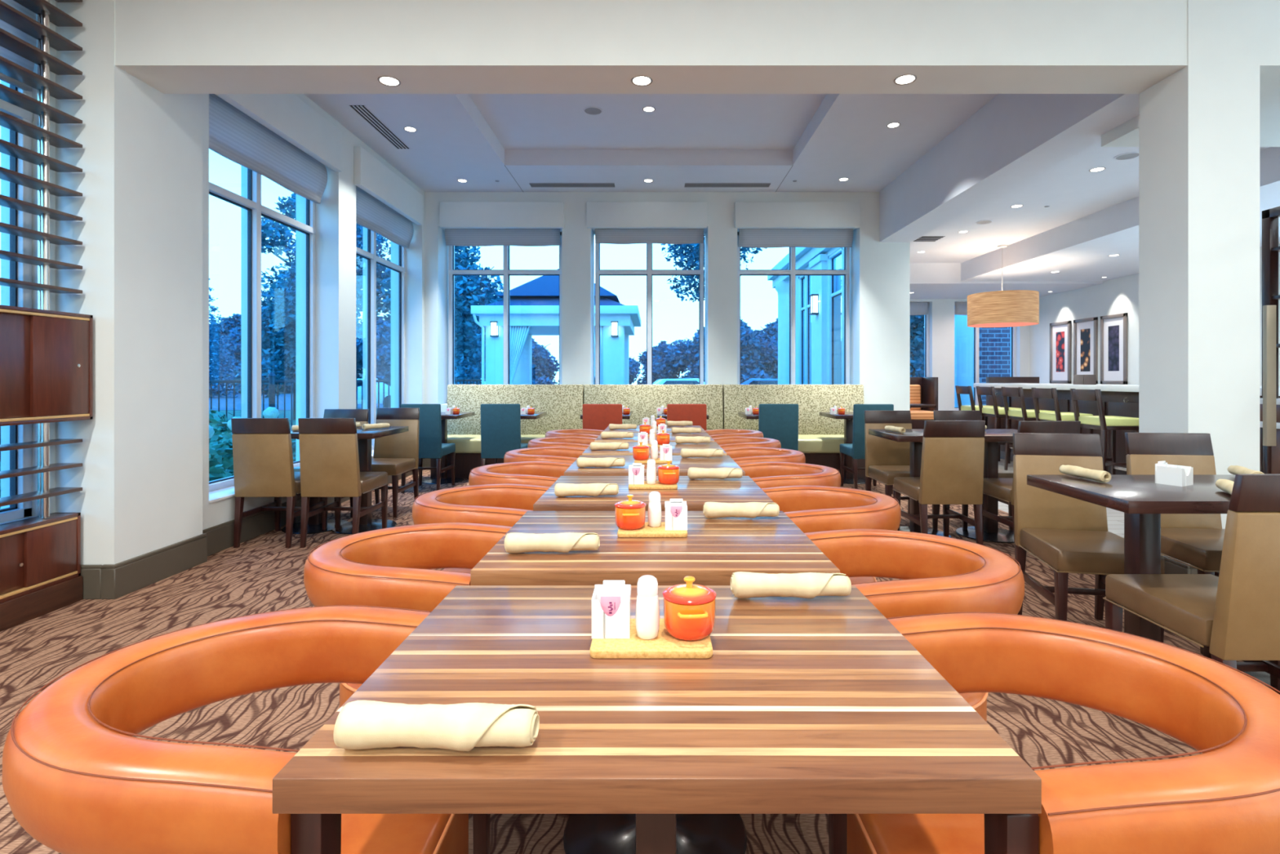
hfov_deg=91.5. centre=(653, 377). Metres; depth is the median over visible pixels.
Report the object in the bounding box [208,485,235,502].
window sill
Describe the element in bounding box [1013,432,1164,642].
dining chair
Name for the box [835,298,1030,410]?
wall
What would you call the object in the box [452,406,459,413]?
casserole
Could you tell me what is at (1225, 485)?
rolled napkin
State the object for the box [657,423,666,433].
caddy
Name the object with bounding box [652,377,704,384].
parked car
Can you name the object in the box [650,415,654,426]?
shaker
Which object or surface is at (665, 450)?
packet
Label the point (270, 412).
bloom
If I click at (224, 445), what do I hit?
leafy shrub
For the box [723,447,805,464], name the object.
barrel chair
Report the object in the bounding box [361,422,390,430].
rolled napkin
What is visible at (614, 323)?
wall lantern
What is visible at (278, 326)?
leafy tree
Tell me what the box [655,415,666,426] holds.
casserole
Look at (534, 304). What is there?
pavilion
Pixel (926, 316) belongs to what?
window
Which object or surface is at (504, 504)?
barrel chair
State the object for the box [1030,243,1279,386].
wall
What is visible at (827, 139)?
ceiling
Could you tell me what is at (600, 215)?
trim
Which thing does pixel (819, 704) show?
table
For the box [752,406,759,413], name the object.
casserole
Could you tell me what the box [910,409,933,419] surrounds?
seat cushion
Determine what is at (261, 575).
floor
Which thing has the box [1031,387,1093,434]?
bar stool
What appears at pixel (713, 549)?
table
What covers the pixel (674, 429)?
rolled napkin
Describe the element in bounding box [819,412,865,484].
pedestal table
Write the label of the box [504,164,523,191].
trim
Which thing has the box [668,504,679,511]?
packet
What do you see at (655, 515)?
shaker
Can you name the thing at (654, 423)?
shaker
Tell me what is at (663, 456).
caddy
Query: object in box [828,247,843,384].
window
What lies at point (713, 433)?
barrel chair
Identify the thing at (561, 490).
rolled napkin
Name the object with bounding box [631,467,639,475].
packet
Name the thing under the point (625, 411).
casserole
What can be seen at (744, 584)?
rolled napkin
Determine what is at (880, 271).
wall
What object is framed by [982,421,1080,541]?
dining chair
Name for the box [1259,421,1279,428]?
countertop
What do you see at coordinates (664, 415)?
pedestal table
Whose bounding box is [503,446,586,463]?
barrel chair
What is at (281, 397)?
parking garage
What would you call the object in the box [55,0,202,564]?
wall column
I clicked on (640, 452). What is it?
casserole
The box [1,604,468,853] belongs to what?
barrel chair
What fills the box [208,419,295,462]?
leafy shrub
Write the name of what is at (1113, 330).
artwork
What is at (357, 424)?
rolled napkin
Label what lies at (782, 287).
porch column
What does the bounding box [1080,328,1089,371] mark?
artwork
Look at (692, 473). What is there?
rolled napkin
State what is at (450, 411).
caddy
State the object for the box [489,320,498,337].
wall lantern
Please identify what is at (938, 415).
dining chair
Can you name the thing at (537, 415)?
pedestal table
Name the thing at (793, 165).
trim
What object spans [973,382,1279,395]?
countertop
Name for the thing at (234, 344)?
leafy tree
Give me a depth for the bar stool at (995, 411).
8.47 m
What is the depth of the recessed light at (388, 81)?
3.58 m
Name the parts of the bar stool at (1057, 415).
post, rail, post, seat, leg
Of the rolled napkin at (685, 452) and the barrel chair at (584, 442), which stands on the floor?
the barrel chair at (584, 442)
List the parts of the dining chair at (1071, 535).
leg, rail, backrest, leg, seat, leg, leg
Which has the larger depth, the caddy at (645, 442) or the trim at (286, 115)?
the trim at (286, 115)
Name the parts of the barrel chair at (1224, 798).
seat, leg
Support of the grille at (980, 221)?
attached to the ceiling speaker at (987, 221)
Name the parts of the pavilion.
cornice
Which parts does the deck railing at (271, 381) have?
post, rail, post, post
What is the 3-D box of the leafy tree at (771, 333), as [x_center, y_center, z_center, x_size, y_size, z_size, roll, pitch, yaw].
[8.236,-1.058,40.980,4.618,6.219,5.968,0,0,19]
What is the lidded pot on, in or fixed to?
on the tray
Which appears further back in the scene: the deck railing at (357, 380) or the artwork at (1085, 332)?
the deck railing at (357, 380)
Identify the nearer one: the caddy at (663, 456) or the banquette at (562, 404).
the caddy at (663, 456)
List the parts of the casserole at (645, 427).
lid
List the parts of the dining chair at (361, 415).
leg, seat, rail, backrest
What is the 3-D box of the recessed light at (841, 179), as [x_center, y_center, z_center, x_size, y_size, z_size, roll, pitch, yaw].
[2.340,-2.448,7.690,0.124,0.004,0.124,0,0,0]
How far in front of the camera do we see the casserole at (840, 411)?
7.12 m
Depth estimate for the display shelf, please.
4.27 m
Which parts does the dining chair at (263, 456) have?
leg, rail, backrest, leg, leg, seat, leg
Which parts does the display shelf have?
frame rail, shelf, shelf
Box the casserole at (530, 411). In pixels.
[527,406,534,413]
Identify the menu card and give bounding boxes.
[1073,374,1083,384]
[1083,374,1096,384]
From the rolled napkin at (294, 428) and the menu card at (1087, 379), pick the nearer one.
the rolled napkin at (294, 428)
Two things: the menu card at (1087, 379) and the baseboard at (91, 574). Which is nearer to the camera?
the baseboard at (91, 574)
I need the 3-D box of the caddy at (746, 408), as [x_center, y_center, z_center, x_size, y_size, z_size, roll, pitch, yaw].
[1.080,0.378,7.170,0.059,0.074,0.052,0,0,0]
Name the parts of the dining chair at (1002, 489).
leg, seat, backrest, leg, rail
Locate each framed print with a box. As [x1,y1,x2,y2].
[1049,320,1071,383]
[1073,316,1097,383]
[1100,312,1127,384]
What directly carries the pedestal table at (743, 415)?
on the floor
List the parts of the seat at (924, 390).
panel, panel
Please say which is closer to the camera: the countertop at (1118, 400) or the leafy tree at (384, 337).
the countertop at (1118, 400)
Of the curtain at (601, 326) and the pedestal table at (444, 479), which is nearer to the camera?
the pedestal table at (444, 479)
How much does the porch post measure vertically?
3.600 m
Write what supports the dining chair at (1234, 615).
on the floor
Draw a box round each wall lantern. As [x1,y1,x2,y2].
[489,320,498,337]
[610,320,618,337]
[809,293,818,315]
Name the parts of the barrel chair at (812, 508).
seat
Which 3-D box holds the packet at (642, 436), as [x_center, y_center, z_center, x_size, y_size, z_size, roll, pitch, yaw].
[-0.068,0.370,3.773,0.031,0.056,0.003,0,0,0]
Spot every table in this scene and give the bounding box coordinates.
[272,585,1041,853]
[281,426,408,533]
[422,412,475,484]
[471,511,839,853]
[520,412,546,418]
[533,475,774,511]
[564,455,745,475]
[580,412,631,418]
[582,441,726,455]
[594,432,714,441]
[603,425,706,432]
[657,413,708,418]
[737,412,759,418]
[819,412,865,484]
[868,429,1017,542]
[910,403,936,408]
[1026,474,1270,688]
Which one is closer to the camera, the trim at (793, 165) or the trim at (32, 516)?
the trim at (32, 516)
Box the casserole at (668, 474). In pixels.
[657,460,679,484]
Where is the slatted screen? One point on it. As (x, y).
(46, 355)
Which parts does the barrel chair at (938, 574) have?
leg, seat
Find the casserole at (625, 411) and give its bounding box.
[622,406,630,413]
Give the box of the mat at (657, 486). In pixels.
[628,480,677,489]
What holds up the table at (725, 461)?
on the floor
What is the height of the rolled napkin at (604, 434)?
0.048 m
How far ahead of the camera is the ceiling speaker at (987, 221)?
7.59 m
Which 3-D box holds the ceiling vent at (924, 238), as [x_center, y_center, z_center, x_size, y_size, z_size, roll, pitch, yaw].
[3.750,-1.897,8.500,0.300,0.006,0.314,0,0,0]
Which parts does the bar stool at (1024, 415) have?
post, leg, rail, seat frame, post, seat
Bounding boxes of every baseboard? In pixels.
[80,564,102,599]
[101,457,425,599]
[425,457,430,466]
[1163,555,1190,573]
[1189,564,1200,573]
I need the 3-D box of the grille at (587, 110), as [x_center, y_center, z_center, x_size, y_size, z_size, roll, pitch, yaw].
[-0.600,-2.626,6.130,0.167,0.003,0.167,0,0,0]
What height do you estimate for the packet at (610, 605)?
0.056 m
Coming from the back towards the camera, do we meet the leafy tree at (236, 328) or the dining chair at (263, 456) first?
the leafy tree at (236, 328)
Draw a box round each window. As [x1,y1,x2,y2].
[0,80,32,523]
[208,164,315,491]
[355,226,405,449]
[448,231,561,384]
[595,243,703,384]
[737,231,849,384]
[799,268,811,384]
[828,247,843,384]
[924,302,928,377]
[954,326,1016,410]
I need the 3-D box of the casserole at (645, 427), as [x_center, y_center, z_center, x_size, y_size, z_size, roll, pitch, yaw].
[-0.064,0.359,4.477,0.085,0.088,0.109,0,0,-5]
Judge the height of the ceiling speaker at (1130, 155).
0.007 m
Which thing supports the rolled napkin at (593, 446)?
on the table at (676, 447)
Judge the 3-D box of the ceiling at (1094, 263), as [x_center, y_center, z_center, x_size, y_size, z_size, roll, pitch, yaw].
[5.510,-1.780,8.550,4.220,0.440,7.900,0,0,0]
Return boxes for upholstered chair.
[400,404,455,493]
[480,404,528,466]
[582,404,622,430]
[666,404,706,430]
[758,404,798,450]
[839,404,893,494]
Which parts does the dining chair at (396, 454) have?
leg, leg, seat, leg, backrest, rail, leg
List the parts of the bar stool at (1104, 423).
post, rail, post, leg, seat, seat frame, leg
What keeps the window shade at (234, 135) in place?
attached to the window at (249, 201)
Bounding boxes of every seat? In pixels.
[910,377,937,429]
[986,377,1039,405]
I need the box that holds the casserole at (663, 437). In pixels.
[656,430,670,444]
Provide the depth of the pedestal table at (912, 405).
9.60 m
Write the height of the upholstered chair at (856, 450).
0.930 m
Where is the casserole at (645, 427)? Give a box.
[639,422,650,434]
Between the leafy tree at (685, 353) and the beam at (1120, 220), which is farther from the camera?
the leafy tree at (685, 353)
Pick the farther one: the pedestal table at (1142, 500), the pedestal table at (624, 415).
the pedestal table at (624, 415)
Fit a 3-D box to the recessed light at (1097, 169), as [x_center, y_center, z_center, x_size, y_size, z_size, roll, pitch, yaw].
[4.040,-1.898,5.680,0.124,0.004,0.124,0,0,0]
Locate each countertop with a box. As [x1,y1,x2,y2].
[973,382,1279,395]
[973,382,1279,474]
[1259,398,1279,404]
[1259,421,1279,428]
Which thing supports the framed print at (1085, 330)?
attached to the wall at (1117, 295)
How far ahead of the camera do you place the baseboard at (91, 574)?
3.38 m
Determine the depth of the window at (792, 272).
8.53 m
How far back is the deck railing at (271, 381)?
12.60 m
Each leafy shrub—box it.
[208,408,240,443]
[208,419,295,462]
[208,432,295,475]
[208,448,233,481]
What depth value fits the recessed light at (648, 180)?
7.74 m
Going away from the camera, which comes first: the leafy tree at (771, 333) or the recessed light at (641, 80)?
the recessed light at (641, 80)
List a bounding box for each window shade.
[0,0,36,91]
[208,93,327,204]
[355,185,413,248]
[444,228,560,246]
[595,228,703,244]
[737,228,853,248]
[910,302,928,315]
[954,302,967,315]
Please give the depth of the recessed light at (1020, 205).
6.88 m
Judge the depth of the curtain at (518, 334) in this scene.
15.59 m
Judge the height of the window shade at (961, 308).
0.261 m
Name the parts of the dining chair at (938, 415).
rail, leg, seat, leg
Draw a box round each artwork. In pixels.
[1056,331,1064,371]
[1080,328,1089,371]
[1108,324,1119,370]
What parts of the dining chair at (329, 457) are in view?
leg, rail, backrest, leg, leg, seat, leg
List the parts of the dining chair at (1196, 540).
rail, backrest, seat, leg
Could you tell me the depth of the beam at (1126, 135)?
3.71 m
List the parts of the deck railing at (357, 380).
rail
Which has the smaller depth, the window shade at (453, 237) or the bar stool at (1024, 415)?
the bar stool at (1024, 415)
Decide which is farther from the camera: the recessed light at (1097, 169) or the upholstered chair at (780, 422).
the upholstered chair at (780, 422)
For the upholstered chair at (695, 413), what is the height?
0.930 m
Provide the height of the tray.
0.012 m
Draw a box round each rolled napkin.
[291,425,298,431]
[333,700,539,751]
[355,422,360,426]
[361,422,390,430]
[504,532,599,553]
[554,483,618,497]
[576,457,625,467]
[590,441,629,450]
[600,431,633,438]
[608,423,636,429]
[666,420,693,426]
[671,426,701,433]
[675,435,711,443]
[680,448,723,457]
[687,467,742,479]
[702,502,779,518]
[730,571,851,598]
[884,425,905,433]
[1058,464,1111,482]
[1215,479,1234,494]
[1227,465,1264,475]
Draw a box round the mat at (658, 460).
[634,457,671,463]
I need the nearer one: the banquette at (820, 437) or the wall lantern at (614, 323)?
the banquette at (820, 437)
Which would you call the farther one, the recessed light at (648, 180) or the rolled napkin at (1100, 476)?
the recessed light at (648, 180)
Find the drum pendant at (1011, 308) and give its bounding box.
[967,244,1039,327]
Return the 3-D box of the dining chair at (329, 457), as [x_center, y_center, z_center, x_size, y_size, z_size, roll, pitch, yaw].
[-2.300,0.741,4.644,0.416,0.918,0.552,0,0,0]
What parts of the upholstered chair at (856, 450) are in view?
leg, seat, leg, backrest, leg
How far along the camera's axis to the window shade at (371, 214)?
7.21 m
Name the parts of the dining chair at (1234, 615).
leg, seat, leg, leg, backrest, rail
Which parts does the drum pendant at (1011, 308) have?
cord, lamp shade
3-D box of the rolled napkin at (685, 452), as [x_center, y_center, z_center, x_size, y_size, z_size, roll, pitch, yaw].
[0.250,0.391,3.241,0.224,0.048,0.053,0,0,2]
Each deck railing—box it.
[0,372,358,461]
[356,379,485,408]
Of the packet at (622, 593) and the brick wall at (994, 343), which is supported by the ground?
the brick wall at (994, 343)
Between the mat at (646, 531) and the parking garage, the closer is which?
the mat at (646, 531)
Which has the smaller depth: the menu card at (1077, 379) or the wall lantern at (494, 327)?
the menu card at (1077, 379)
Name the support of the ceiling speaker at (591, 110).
attached to the ceiling at (827, 139)
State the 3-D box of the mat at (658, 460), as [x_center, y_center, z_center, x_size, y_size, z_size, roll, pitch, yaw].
[-0.004,0.409,3.081,0.184,0.012,0.128,0,0,0]
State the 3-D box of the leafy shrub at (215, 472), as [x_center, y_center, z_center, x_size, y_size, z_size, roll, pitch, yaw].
[-4.362,0.963,5.596,1.424,0.801,1.178,0,0,35]
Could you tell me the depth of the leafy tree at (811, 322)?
39.94 m
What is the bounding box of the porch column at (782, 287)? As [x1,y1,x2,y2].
[775,280,789,384]
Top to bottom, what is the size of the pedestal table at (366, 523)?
0.785 m
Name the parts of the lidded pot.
knob, lid, handle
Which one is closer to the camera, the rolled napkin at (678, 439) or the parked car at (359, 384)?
the rolled napkin at (678, 439)
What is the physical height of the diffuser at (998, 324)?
0.001 m
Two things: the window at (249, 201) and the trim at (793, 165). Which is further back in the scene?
the trim at (793, 165)
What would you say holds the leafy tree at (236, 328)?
on the ground
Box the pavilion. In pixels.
[471,268,640,384]
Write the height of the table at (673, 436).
0.785 m
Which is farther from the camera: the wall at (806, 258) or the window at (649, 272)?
the wall at (806, 258)
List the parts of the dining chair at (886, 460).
leg, rail, backrest, leg, seat, leg, leg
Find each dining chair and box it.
[231,417,328,547]
[293,408,368,523]
[297,417,388,547]
[350,408,419,517]
[864,410,937,529]
[892,420,985,544]
[933,410,1013,531]
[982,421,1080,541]
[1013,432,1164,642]
[1102,474,1279,678]
[1124,432,1225,653]
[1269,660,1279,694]
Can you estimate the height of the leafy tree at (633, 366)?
4.011 m
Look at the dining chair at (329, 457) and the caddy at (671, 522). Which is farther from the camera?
the dining chair at (329, 457)
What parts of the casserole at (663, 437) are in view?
lid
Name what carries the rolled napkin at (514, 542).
on the table at (713, 549)
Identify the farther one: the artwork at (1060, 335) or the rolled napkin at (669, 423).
the artwork at (1060, 335)
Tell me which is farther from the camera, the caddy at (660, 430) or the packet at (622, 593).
the caddy at (660, 430)
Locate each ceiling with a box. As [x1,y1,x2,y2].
[304,93,997,191]
[835,191,1279,298]
[910,140,1269,262]
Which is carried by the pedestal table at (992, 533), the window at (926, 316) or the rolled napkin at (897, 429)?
the rolled napkin at (897, 429)
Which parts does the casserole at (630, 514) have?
lid, knob, handle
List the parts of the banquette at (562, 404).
seat, backrest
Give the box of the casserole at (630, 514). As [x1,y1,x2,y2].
[614,494,645,529]
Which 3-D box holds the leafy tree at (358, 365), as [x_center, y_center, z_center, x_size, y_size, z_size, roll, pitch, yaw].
[-30.606,-2.378,61.238,9.172,9.557,7.097,0,0,-39]
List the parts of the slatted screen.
door, door, door, door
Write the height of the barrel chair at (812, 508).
0.760 m
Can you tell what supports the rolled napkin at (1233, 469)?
on the pedestal table at (1142, 500)
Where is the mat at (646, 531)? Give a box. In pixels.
[617,521,687,537]
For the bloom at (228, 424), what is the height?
0.154 m
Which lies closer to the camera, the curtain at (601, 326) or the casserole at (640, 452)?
the casserole at (640, 452)
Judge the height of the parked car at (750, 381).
1.390 m
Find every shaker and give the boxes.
[635,574,659,639]
[646,458,656,484]
[648,429,655,444]
[648,491,662,527]
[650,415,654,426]
[650,440,657,459]
[651,420,657,434]
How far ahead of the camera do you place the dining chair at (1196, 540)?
3.13 m
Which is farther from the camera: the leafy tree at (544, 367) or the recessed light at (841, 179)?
the leafy tree at (544, 367)
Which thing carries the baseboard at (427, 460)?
attached to the wall at (880, 271)
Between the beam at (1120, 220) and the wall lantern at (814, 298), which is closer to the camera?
the beam at (1120, 220)
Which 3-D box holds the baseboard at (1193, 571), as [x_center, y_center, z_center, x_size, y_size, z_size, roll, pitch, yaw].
[3.105,1.107,3.386,0.390,0.185,0.017,0,0,0]
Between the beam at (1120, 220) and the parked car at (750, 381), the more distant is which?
the parked car at (750, 381)
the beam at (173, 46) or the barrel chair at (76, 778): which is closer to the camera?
the barrel chair at (76, 778)
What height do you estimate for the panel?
1.660 m
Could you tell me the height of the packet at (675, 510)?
0.056 m
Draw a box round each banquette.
[430,384,584,478]
[583,384,723,430]
[722,384,865,478]
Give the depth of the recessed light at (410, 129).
6.14 m
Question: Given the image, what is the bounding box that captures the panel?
[1262,305,1275,474]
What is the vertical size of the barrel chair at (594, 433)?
0.760 m
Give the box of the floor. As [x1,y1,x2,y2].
[0,458,1269,853]
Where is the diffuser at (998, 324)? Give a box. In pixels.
[968,322,1038,327]
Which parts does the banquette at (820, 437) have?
backrest, seat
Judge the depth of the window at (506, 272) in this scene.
8.53 m
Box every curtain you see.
[510,325,530,384]
[594,325,603,384]
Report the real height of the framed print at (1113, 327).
1.120 m
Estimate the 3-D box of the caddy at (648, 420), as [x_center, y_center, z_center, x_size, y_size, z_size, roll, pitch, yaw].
[-0.067,0.366,5.184,0.059,0.074,0.052,0,0,0]
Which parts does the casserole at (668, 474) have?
lid, handle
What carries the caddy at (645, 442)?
on the mat
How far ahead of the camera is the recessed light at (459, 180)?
7.74 m
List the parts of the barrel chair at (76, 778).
leg, seat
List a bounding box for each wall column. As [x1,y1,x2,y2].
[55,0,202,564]
[1138,0,1259,564]
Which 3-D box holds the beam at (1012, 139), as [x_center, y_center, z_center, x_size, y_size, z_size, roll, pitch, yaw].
[3.170,-2.120,5.975,0.400,0.660,4.470,0,0,0]
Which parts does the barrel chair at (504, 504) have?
seat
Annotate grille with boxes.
[584,107,601,114]
[976,220,991,223]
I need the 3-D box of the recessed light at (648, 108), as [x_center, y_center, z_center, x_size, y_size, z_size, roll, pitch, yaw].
[-0.050,-2.628,6.100,0.124,0.004,0.124,0,0,0]
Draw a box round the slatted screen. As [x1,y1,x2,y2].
[0,0,93,631]
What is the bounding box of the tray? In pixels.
[589,618,712,658]
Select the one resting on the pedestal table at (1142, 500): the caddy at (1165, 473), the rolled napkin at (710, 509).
the caddy at (1165, 473)
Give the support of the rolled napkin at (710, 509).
on the table at (713, 549)
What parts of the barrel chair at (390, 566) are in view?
seat, leg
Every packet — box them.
[600,595,620,616]
[605,591,625,601]
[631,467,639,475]
[640,434,645,439]
[662,447,669,453]
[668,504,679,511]
[671,506,682,517]
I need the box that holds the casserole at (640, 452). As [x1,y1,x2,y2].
[632,441,649,460]
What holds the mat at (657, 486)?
on the table at (695, 492)
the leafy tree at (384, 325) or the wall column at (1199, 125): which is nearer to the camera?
the wall column at (1199, 125)
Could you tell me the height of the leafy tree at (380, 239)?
6.730 m
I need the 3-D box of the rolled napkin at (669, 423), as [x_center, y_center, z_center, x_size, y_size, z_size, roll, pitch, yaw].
[0.220,0.391,5.338,0.224,0.048,0.053,0,0,2]
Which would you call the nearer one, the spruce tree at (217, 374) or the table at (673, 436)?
the table at (673, 436)
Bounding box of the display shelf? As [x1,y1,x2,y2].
[1259,205,1279,474]
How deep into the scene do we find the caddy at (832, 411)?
7.14 m
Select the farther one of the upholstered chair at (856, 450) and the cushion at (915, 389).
the cushion at (915, 389)
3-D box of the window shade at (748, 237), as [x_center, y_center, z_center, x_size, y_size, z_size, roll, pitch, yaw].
[1.903,-1.904,8.395,1.525,0.297,0.118,0,0,0]
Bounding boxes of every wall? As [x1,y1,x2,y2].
[0,0,424,529]
[424,191,910,412]
[767,247,840,384]
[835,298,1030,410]
[978,326,1010,404]
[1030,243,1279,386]
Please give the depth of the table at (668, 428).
4.99 m
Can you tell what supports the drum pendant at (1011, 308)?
hanging from the ceiling at (1072, 192)
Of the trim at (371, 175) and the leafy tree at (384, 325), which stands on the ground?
the leafy tree at (384, 325)
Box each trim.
[0,515,37,524]
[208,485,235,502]
[215,93,342,171]
[354,146,422,225]
[440,201,564,228]
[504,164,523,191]
[586,201,706,228]
[734,201,859,228]
[775,164,793,191]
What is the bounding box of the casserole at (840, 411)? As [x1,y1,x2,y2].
[837,406,844,413]
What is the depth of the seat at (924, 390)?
11.01 m
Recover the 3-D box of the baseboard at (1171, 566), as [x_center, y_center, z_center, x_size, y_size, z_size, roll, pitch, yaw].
[2.901,1.107,3.568,0.018,0.185,0.380,0,0,0]
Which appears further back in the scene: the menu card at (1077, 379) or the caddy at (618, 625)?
the menu card at (1077, 379)
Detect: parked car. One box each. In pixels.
[356,377,391,408]
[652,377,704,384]
[740,377,777,384]
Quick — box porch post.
[954,306,973,407]
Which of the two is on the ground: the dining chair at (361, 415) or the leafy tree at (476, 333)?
the leafy tree at (476, 333)
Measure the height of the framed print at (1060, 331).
1.120 m
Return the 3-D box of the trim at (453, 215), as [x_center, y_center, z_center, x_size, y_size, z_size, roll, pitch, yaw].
[-1.990,-2.135,8.175,1.620,0.330,0.070,0,0,0]
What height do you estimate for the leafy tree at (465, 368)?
8.196 m
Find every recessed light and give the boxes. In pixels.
[377,75,400,86]
[403,126,417,132]
[457,178,467,182]
[631,75,652,86]
[642,106,655,111]
[643,178,653,182]
[838,177,848,181]
[886,122,900,128]
[893,74,916,84]
[1010,204,1023,208]
[1088,167,1105,172]
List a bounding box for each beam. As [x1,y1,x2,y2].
[115,0,1187,93]
[879,93,1138,241]
[960,146,1279,280]
[1101,0,1279,146]
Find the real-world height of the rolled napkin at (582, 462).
0.048 m
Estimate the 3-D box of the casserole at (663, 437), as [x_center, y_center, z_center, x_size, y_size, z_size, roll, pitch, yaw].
[0.056,0.359,3.782,0.085,0.088,0.109,0,0,-5]
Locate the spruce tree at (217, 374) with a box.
[208,278,240,398]
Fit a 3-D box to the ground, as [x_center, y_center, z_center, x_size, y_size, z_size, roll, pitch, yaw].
[0.000,1.460,49.360,120.000,0.120,81.280,0,0,0]
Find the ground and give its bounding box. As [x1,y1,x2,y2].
[0,392,377,469]
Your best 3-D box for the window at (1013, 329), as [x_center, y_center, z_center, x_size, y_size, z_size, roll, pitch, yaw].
[6.575,-0.430,12.485,1.290,2.160,0.130,0,0,0]
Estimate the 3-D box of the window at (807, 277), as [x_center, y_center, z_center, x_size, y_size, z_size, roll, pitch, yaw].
[3.290,-0.775,13.325,0.120,2.950,1.150,0,0,0]
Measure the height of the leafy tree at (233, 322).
8.622 m
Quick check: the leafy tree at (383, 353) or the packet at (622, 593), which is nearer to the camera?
the packet at (622, 593)
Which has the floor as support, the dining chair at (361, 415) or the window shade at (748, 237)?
the dining chair at (361, 415)
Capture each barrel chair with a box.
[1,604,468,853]
[303,522,511,853]
[412,483,550,573]
[468,461,572,486]
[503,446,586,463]
[527,436,595,448]
[545,428,604,438]
[705,428,763,438]
[712,436,781,448]
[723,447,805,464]
[737,462,840,488]
[760,484,901,583]
[804,528,1024,853]
[847,611,1279,853]
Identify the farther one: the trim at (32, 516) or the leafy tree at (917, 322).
the leafy tree at (917, 322)
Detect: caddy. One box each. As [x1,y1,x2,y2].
[445,407,452,413]
[520,407,526,413]
[591,580,631,638]
[628,462,644,484]
[638,431,648,444]
[642,417,649,424]
[656,407,662,413]
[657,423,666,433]
[659,444,671,460]
[664,498,687,529]
[745,407,751,413]
[830,407,835,413]
[1155,460,1193,486]
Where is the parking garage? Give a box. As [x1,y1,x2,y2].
[208,393,385,410]
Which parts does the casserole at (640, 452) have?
lid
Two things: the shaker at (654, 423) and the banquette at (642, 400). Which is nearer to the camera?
the shaker at (654, 423)
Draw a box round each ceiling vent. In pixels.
[348,105,411,149]
[528,182,614,186]
[684,182,770,186]
[913,235,945,241]
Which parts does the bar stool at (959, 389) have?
post, rail, post, seat, leg, leg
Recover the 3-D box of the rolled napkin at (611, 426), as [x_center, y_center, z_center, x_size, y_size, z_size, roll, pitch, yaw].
[-0.250,0.391,4.988,0.224,0.048,0.053,0,0,-1]
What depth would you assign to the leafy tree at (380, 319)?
60.40 m
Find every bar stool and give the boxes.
[955,385,1000,461]
[975,386,1023,463]
[1000,386,1054,470]
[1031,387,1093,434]
[1070,388,1138,474]
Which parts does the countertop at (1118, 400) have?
panel, panel, panel, panel, panel, panel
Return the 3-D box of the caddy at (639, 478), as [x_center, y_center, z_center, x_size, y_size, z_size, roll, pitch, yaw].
[-0.067,0.366,2.388,0.059,0.074,0.052,0,0,0]
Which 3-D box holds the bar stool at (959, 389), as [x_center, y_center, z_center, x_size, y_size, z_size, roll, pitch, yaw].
[4.765,0.657,9.170,0.470,1.085,0.420,0,0,0]
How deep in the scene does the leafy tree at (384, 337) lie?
55.66 m
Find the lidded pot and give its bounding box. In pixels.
[662,576,716,640]
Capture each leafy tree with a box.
[208,313,240,391]
[209,322,228,336]
[218,326,262,377]
[225,192,362,419]
[229,300,293,393]
[280,222,391,314]
[355,245,503,384]
[355,315,384,378]
[355,317,378,378]
[355,319,391,378]
[376,327,391,379]
[376,342,391,382]
[460,317,485,375]
[532,337,559,384]
[628,355,640,384]
[636,340,684,384]
[660,235,766,302]
[663,326,743,380]
[740,316,777,383]
[756,317,811,378]
[810,322,811,384]
[910,315,924,377]
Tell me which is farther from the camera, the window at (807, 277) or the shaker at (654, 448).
the window at (807, 277)
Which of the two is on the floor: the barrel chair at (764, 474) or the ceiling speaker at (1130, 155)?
the barrel chair at (764, 474)
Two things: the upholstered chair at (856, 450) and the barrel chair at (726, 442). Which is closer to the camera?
the barrel chair at (726, 442)
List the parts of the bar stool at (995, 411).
post, rail, seat frame, post, leg, seat, leg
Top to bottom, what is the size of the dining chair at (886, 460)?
0.918 m
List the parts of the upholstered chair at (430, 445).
leg, leg, backrest, leg, seat, leg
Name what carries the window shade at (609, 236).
attached to the wall at (880, 271)
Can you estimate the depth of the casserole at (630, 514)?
1.65 m
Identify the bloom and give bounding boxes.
[208,424,214,438]
[226,416,240,430]
[262,406,279,417]
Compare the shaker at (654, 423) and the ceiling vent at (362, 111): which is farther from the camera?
the ceiling vent at (362, 111)
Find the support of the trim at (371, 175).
attached to the wall at (335, 214)
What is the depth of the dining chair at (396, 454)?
5.81 m
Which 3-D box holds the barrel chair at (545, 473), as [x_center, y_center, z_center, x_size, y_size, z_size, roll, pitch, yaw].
[-0.617,0.820,3.058,0.562,0.760,0.547,0,0,0]
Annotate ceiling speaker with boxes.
[583,106,602,115]
[975,219,992,224]
[1113,151,1138,159]
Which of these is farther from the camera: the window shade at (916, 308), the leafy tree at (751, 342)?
the leafy tree at (751, 342)
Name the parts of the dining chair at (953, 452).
leg, seat, leg, leg, backrest, rail, leg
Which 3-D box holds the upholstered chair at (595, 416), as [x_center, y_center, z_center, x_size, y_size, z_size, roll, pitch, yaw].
[-0.535,0.735,6.704,0.410,0.930,0.531,0,0,0]
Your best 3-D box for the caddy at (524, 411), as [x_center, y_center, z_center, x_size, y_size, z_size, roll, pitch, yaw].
[-1.500,0.378,7.170,0.059,0.074,0.052,0,0,0]
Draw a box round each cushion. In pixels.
[910,384,920,410]
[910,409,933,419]

